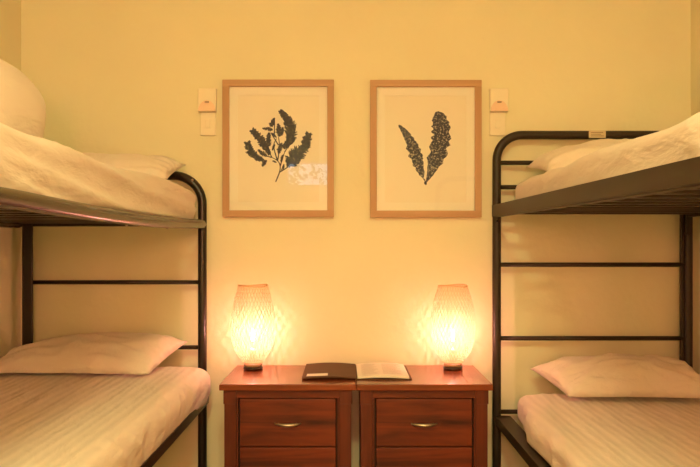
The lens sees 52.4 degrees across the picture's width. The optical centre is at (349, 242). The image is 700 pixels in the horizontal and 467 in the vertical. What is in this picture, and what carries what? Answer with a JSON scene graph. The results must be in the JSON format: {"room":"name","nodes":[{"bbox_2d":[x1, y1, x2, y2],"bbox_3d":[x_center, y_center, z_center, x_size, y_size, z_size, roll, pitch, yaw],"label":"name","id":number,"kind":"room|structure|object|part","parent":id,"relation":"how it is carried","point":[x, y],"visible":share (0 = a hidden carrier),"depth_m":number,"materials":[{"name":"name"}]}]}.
{"room":"dormitory","nodes":[
{"label":"dormitory","id":0,"kind":"room"},
{"bbox_2d":[0,0,20,374],"bbox_3d":[-1.450,-0.193,0.865,0.100,2.620,4.330,0,0,0],"label":"wall","id":1,"kind":"structure","parent":0,"point":[10,10],"depth_m":2.94,"materials":[{"name":"paint"}]},
{"bbox_2d":[21,0,690,466],"bbox_3d":[0.025,-0.193,3.080,3.050,2.620,0.100,0,0,0],"label":"wall","id":2,"kind":"structure","parent":0,"point":[352,286],"depth_m":3.03,"materials":[{"name":"paint"}]},
{"bbox_2d":[198,88,216,112],"bbox_3d":[-0.604,-0.604,3.013,0.077,0.100,0.032,0,0,0],"label":"wall light switch","id":3,"kind":"object","parent":2,"relation":"attached to","point":[207,97],"visible":1,"depth_m":3.01,"materials":[{"name":"beige plastic"}]},
{"bbox_2d":[198,100,215,110],"bbox_3d":[-0.604,-0.579,3.002,0.073,0.046,0.009,0,0,0],"label":"hood","id":4,"kind":"object","parent":3,"relation":"attached to","point":[203,105],"depth_m":3.00,"materials":[{"name":"white plastic"}]},
{"bbox_2d":[200,112,215,135],"bbox_3d":[-0.602,-0.505,3.022,0.065,0.098,0.013,0,0,0],"label":"wall socket plate","id":5,"kind":"object","parent":2,"relation":"attached to","point":[207,119],"visible":1,"depth_m":3.02,"materials":[{"name":"beige plastic"}]},
{"bbox_2d":[222,80,333,216],"bbox_3d":[-0.303,-0.400,3.017,0.471,0.580,0.025,0,0,0],"label":"picture frame","id":6,"kind":"object","parent":2,"relation":"attached to","point":[278,135],"visible":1,"depth_m":3.02,"materials":[{"name":"brown wood"}]},
{"bbox_3d":[-0.525,-0.400,3.017,0.028,0.524,0.025,0,0,0],"label":"frame","id":7,"kind":"part","parent":6,"relation":"part of","materials":[{"name":"brown wood"}]},
{"bbox_3d":[-0.303,-0.676,3.017,0.471,0.028,0.025,0,0,0],"label":"frame","id":8,"kind":"part","parent":6,"relation":"part of","materials":[{"name":"brown wood"}]},
{"bbox_3d":[-0.303,-0.124,3.017,0.471,0.028,0.025,0,0,0],"label":"frame","id":9,"kind":"part","parent":6,"relation":"part of","materials":[{"name":"brown wood"}]},
{"bbox_3d":[-0.082,-0.400,3.017,0.028,0.524,0.025,0,0,0],"label":"frame","id":10,"kind":"part","parent":6,"relation":"part of","materials":[{"name":"brown wood"}]},
{"bbox_2d":[370,80,481,216],"bbox_3d":[0.321,-0.399,3.017,0.471,0.580,0.025,0,0,0],"label":"picture frame","id":11,"kind":"object","parent":2,"relation":"attached to","point":[426,135],"visible":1,"depth_m":3.02,"materials":[{"name":"brown wood"}]},
{"bbox_3d":[0.099,-0.399,3.017,0.028,0.524,0.025,0,0,0],"label":"frame","id":12,"kind":"part","parent":11,"relation":"part of","materials":[{"name":"brown wood"}]},
{"bbox_3d":[0.321,-0.674,3.017,0.471,0.028,0.025,0,0,0],"label":"frame","id":13,"kind":"part","parent":11,"relation":"part of","materials":[{"name":"brown wood"}]},
{"bbox_3d":[0.321,-0.122,3.017,0.471,0.028,0.025,0,0,0],"label":"frame","id":14,"kind":"part","parent":11,"relation":"part of","materials":[{"name":"brown wood"}]},
{"bbox_3d":[0.542,-0.399,3.017,0.028,0.524,0.025,0,0,0],"label":"frame","id":15,"kind":"part","parent":11,"relation":"part of","materials":[{"name":"brown wood"}]},
{"bbox_2d":[490,112,504,135],"bbox_3d":[0.626,-0.505,3.022,0.065,0.098,0.013,0,0,0],"label":"wall socket plate","id":16,"kind":"object","parent":2,"relation":"attached to","point":[497,119],"visible":1,"depth_m":3.02,"materials":[{"name":"beige plastic"}]},
{"bbox_2d":[489,88,507,112],"bbox_3d":[0.630,-0.604,3.013,0.077,0.100,0.032,0,0,0],"label":"wall light switch","id":17,"kind":"object","parent":2,"relation":"attached to","point":[498,97],"visible":1,"depth_m":3.01,"materials":[{"name":"beige plastic"}]},
{"bbox_2d":[491,100,507,110],"bbox_3d":[0.630,-0.579,3.002,0.073,0.046,0.009,0,0,0],"label":"hood","id":18,"kind":"object","parent":17,"relation":"attached to","point":[496,105],"depth_m":3.00,"materials":[{"name":"white plastic"}]},
{"bbox_2d":[691,0,699,398],"bbox_3d":[1.500,-0.193,0.865,0.100,2.620,4.330,0,0,0],"label":"wall","id":19,"kind":"structure","parent":0,"point":[695,4],"depth_m":2.98,"materials":[{"name":"paint"}]},
{"bbox_3d":[0.025,1.167,0.865,3.050,0.100,4.530,0,0,0],"label":"floor","id":20,"kind":"structure","parent":0,"visible":0},
{"bbox_2d":[0,171,208,466],"bbox_3d":[-0.978,0.408,1.992,0.785,1.418,2.003,0,0,0],"label":"bunk bed","id":21,"kind":"object","parent":20,"relation":"on","point":[18,208],"visible":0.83,"depth_m":2.94,"materials":[{"name":"black metal"}]},
{"bbox_3d":[-1.350,-0.079,1.976,0.032,0.036,1.973,0,0,0],"label":"rail","id":22,"kind":"part","parent":21,"relation":"part of","materials":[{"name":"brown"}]},
{"bbox_3d":[-0.601,-0.072,1.976,0.032,0.049,1.973,0,0,0],"label":"rail","id":23,"kind":"part","parent":21,"relation":"part of","materials":[{"name":"brown"}]},
{"bbox_3d":[-0.604,0.649,1.992,0.034,0.038,1.943,0,0,0],"label":"rail","id":24,"kind":"part","parent":21,"relation":"part of","materials":[{"name":"black metal"}]},
{"bbox_3d":[-1.005,-0.133,1.987,0.650,0.089,1.835,0,0,0],"label":"mattress","id":25,"kind":"object","parent":21,"relation":"on","visible":0},
{"bbox_2d":[0,123,196,218],"bbox_3d":[-0.992,-0.160,1.988,0.745,0.152,1.875,0,0,0],"label":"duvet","id":26,"kind":"object","parent":25,"relation":"on","point":[28,163],"visible":0.88,"depth_m":1.67,"materials":[{"name":"beige fabric"}]},
{"bbox_2d":[0,59,45,137],"bbox_3d":[-1.151,-0.388,2.030,0.484,0.338,0.500,0,0,0],"label":"pillow","id":27,"kind":"object","parent":26,"relation":"on","point":[22,105],"visible":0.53,"depth_m":1.99,"materials":[{"name":"beige fabric"}]},
{"bbox_2d":[83,153,184,178],"bbox_3d":[-1.016,-0.295,2.745,0.688,0.123,0.370,0,0,0],"label":"pillow","id":28,"kind":"object","parent":26,"relation":"on","point":[160,166],"visible":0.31,"depth_m":2.68,"materials":[{"name":"beige fabric"}]},
{"bbox_3d":[-0.980,0.595,1.987,0.700,0.117,1.835,0,0,0],"label":"mattress","id":29,"kind":"object","parent":21,"relation":"on","visible":0},
{"bbox_2d":[0,366,210,466],"bbox_3d":[-0.969,0.572,1.975,0.824,0.165,1.861,0,0,0],"label":"sheet","id":30,"kind":"object","parent":29,"relation":"on","point":[47,419],"visible":0.88,"depth_m":2.13,"materials":[{"name":"white fabric"}]},
{"bbox_2d":[0,332,187,374],"bbox_3d":[-1.012,0.421,2.780,0.695,0.132,0.300,0,0,0],"label":"pillow","id":31,"kind":"object","parent":30,"relation":"on","point":[102,352],"visible":1,"depth_m":2.68,"materials":[{"name":"beige fabric"}]},
{"bbox_2d":[219,365,355,466],"bbox_3d":[-0.229,0.817,2.803,0.500,0.600,0.420,0,0,0],"label":"nightstand","id":32,"kind":"object","parent":20,"relation":"on","point":[274,416],"visible":0.97,"depth_m":2.62,"materials":[{"name":"brown wood"}]},
{"bbox_3d":[-0.438,0.829,2.638,0.054,0.577,0.045,0,0,0],"label":"leg","id":33,"kind":"part","parent":32,"relation":"part of","materials":[{"name":"brown wood"}]},
{"bbox_2d":[230,284,275,370],"bbox_3d":[-0.397,0.343,2.915,0.184,0.348,0.184,0,0,0],"label":"table lamp","id":34,"kind":"object","parent":32,"relation":"on","point":[253,365],"visible":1,"depth_m":2.88,"materials":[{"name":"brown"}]},
{"bbox_2d":[250,348,255,361],"bbox_3d":[-0.397,0.462,2.915,0.028,0.059,0.028,0,0,0],"label":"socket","id":35,"kind":"object","parent":34,"relation":"attached to","point":[251,348],"depth_m":2.90,"materials":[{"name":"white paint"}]},
{"bbox_3d":[-0.229,0.555,2.631,0.379,0.031,0.027,0,0,0],"label":"rail","id":36,"kind":"part","parent":32,"relation":"part of","materials":[{"name":"brown wood"}]},
{"bbox_3d":[-0.229,0.666,2.607,0.098,0.014,0.028,0,0,0],"label":"handle","id":37,"kind":"part","parent":32,"relation":"part of","materials":[{"name":"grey metal"}]},
{"bbox_3d":[-0.229,0.787,2.651,0.407,0.460,0.008,0,0,0],"label":"panel","id":38,"kind":"part","parent":32,"relation":"part of","materials":[{"name":"brown wood"}]},
{"bbox_3d":[-0.229,0.840,2.630,0.353,0.176,0.022,0,0,0],"label":"drawer","id":39,"kind":"part","parent":32,"relation":"part of","materials":[{"name":"brown wood"}]},
{"bbox_3d":[-0.229,0.661,2.630,0.353,0.175,0.022,0,0,0],"label":"drawer","id":40,"kind":"part","parent":32,"relation":"part of","materials":[{"name":"brown wood"}]},
{"bbox_3d":[-0.019,0.829,2.638,0.054,0.577,0.045,0,0,0],"label":"leg","id":41,"kind":"part","parent":32,"relation":"part of","materials":[{"name":"brown wood"}]},
{"bbox_2d":[356,365,492,466],"bbox_3d":[0.273,0.817,2.803,0.500,0.600,0.420,0,0,0],"label":"nightstand","id":42,"kind":"object","parent":20,"relation":"on","point":[438,417],"visible":0.88,"depth_m":2.62,"materials":[{"name":"brown wood"}]},
{"bbox_2d":[302,362,411,379],"bbox_3d":[0.026,0.508,2.835,0.418,0.017,0.300,0,0,0],"label":"open folder","id":43,"kind":"object","parent":42,"relation":"on","point":[378,370],"visible":1,"depth_m":2.79,"materials":[{"name":"brown leather"}]},
{"bbox_3d":[0.047,0.788,2.812,0.016,0.497,0.335,0,0,0],"label":"panel","id":44,"kind":"part","parent":42,"relation":"part of","materials":[{"name":"brown wood"}]},
{"bbox_3d":[0.063,0.829,2.638,0.054,0.577,0.045,0,0,0],"label":"leg","id":45,"kind":"part","parent":42,"relation":"part of","materials":[{"name":"brown wood"}]},
{"bbox_3d":[0.273,0.787,2.651,0.407,0.460,0.008,0,0,0],"label":"panel","id":46,"kind":"part","parent":42,"relation":"part of","materials":[{"name":"brown wood"}]},
{"bbox_3d":[0.273,0.840,2.630,0.353,0.176,0.022,0,0,0],"label":"drawer","id":47,"kind":"part","parent":42,"relation":"part of","materials":[{"name":"brown wood"}]},
{"bbox_3d":[0.273,0.661,2.630,0.353,0.175,0.022,0,0,0],"label":"drawer","id":48,"kind":"part","parent":42,"relation":"part of","materials":[{"name":"brown wood"}]},
{"bbox_3d":[0.273,0.555,2.631,0.379,0.031,0.027,0,0,0],"label":"rail","id":49,"kind":"part","parent":42,"relation":"part of","materials":[{"name":"brown wood"}]},
{"bbox_3d":[0.273,0.666,2.607,0.098,0.014,0.028,0,0,0],"label":"handle","id":50,"kind":"part","parent":42,"relation":"part of","materials":[{"name":"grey metal"}]},
{"bbox_2d":[430,284,475,370],"bbox_3d":[0.421,0.343,2.915,0.184,0.348,0.184,0,0,-17],"label":"table lamp","id":51,"kind":"object","parent":42,"relation":"on","point":[452,363],"visible":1,"depth_m":2.88,"materials":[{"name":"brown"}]},
{"bbox_2d":[449,348,455,360],"bbox_3d":[0.421,0.462,2.915,0.028,0.059,0.028,0,0,-17],"label":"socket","id":52,"kind":"object","parent":51,"relation":"attached to","point":[454,352],"depth_m":2.90,"materials":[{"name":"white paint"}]},
{"bbox_3d":[0.482,0.829,2.638,0.054,0.577,0.045,0,0,0],"label":"leg","id":53,"kind":"part","parent":42,"relation":"part of","materials":[{"name":"brown wood"}]},
{"bbox_2d":[492,131,699,466],"bbox_3d":[1.012,0.324,1.996,0.836,1.586,1.993,0,0,0],"label":"bunk bed","id":54,"kind":"object","parent":20,"relation":"on","point":[671,188],"visible":0.76,"depth_m":2.90,"materials":[{"name":"black metal"}]},
{"bbox_3d":[0.635,0.736,1.988,0.060,0.038,1.937,0,0,0],"label":"rail","id":55,"kind":"part","parent":54,"relation":"part of","materials":[{"name":"black metal"}]},
{"bbox_3d":[0.609,-0.127,1.990,0.030,0.062,1.980,0,0,0],"label":"rail","id":56,"kind":"part","parent":54,"relation":"part of","materials":[{"name":"black metal"}]},
{"bbox_3d":[1.035,0.667,1.987,0.690,0.081,1.835,0,0,0],"label":"mattress","id":57,"kind":"object","parent":54,"relation":"on","visible":0},
{"bbox_2d":[517,393,699,466],"bbox_3d":[1.014,0.653,1.975,0.783,0.112,1.850,0,0,0],"label":"sheet","id":58,"kind":"object","parent":57,"relation":"on","point":[566,431],"visible":0.91,"depth_m":2.34,"materials":[{"name":"white fabric"}]},
{"bbox_2d":[530,353,699,397],"bbox_3d":[1.062,0.512,2.803,0.645,0.146,0.265,0,0,0],"label":"pillow","id":59,"kind":"object","parent":58,"relation":"on","point":[610,374],"visible":1,"depth_m":2.71,"materials":[{"name":"beige fabric"}]},
{"bbox_3d":[1.035,-0.177,1.987,0.690,0.103,1.835,0,0,0],"label":"mattress","id":60,"kind":"object","parent":54,"relation":"on","visible":0},
{"bbox_2d":[515,112,699,199],"bbox_3d":[1.030,-0.190,1.992,0.750,0.142,1.885,0,0,0],"label":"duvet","id":61,"kind":"object","parent":60,"relation":"on","point":[679,142],"visible":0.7,"depth_m":1.70,"materials":[{"name":"beige fabric"}]},
{"bbox_2d":[527,139,630,170],"bbox_3d":[1.050,-0.333,2.755,0.660,0.145,0.350,0,0,0],"label":"pillow","id":62,"kind":"object","parent":61,"relation":"on","point":[564,156],"visible":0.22,"depth_m":2.67,"materials":[{"name":"beige fabric"}]}
]}

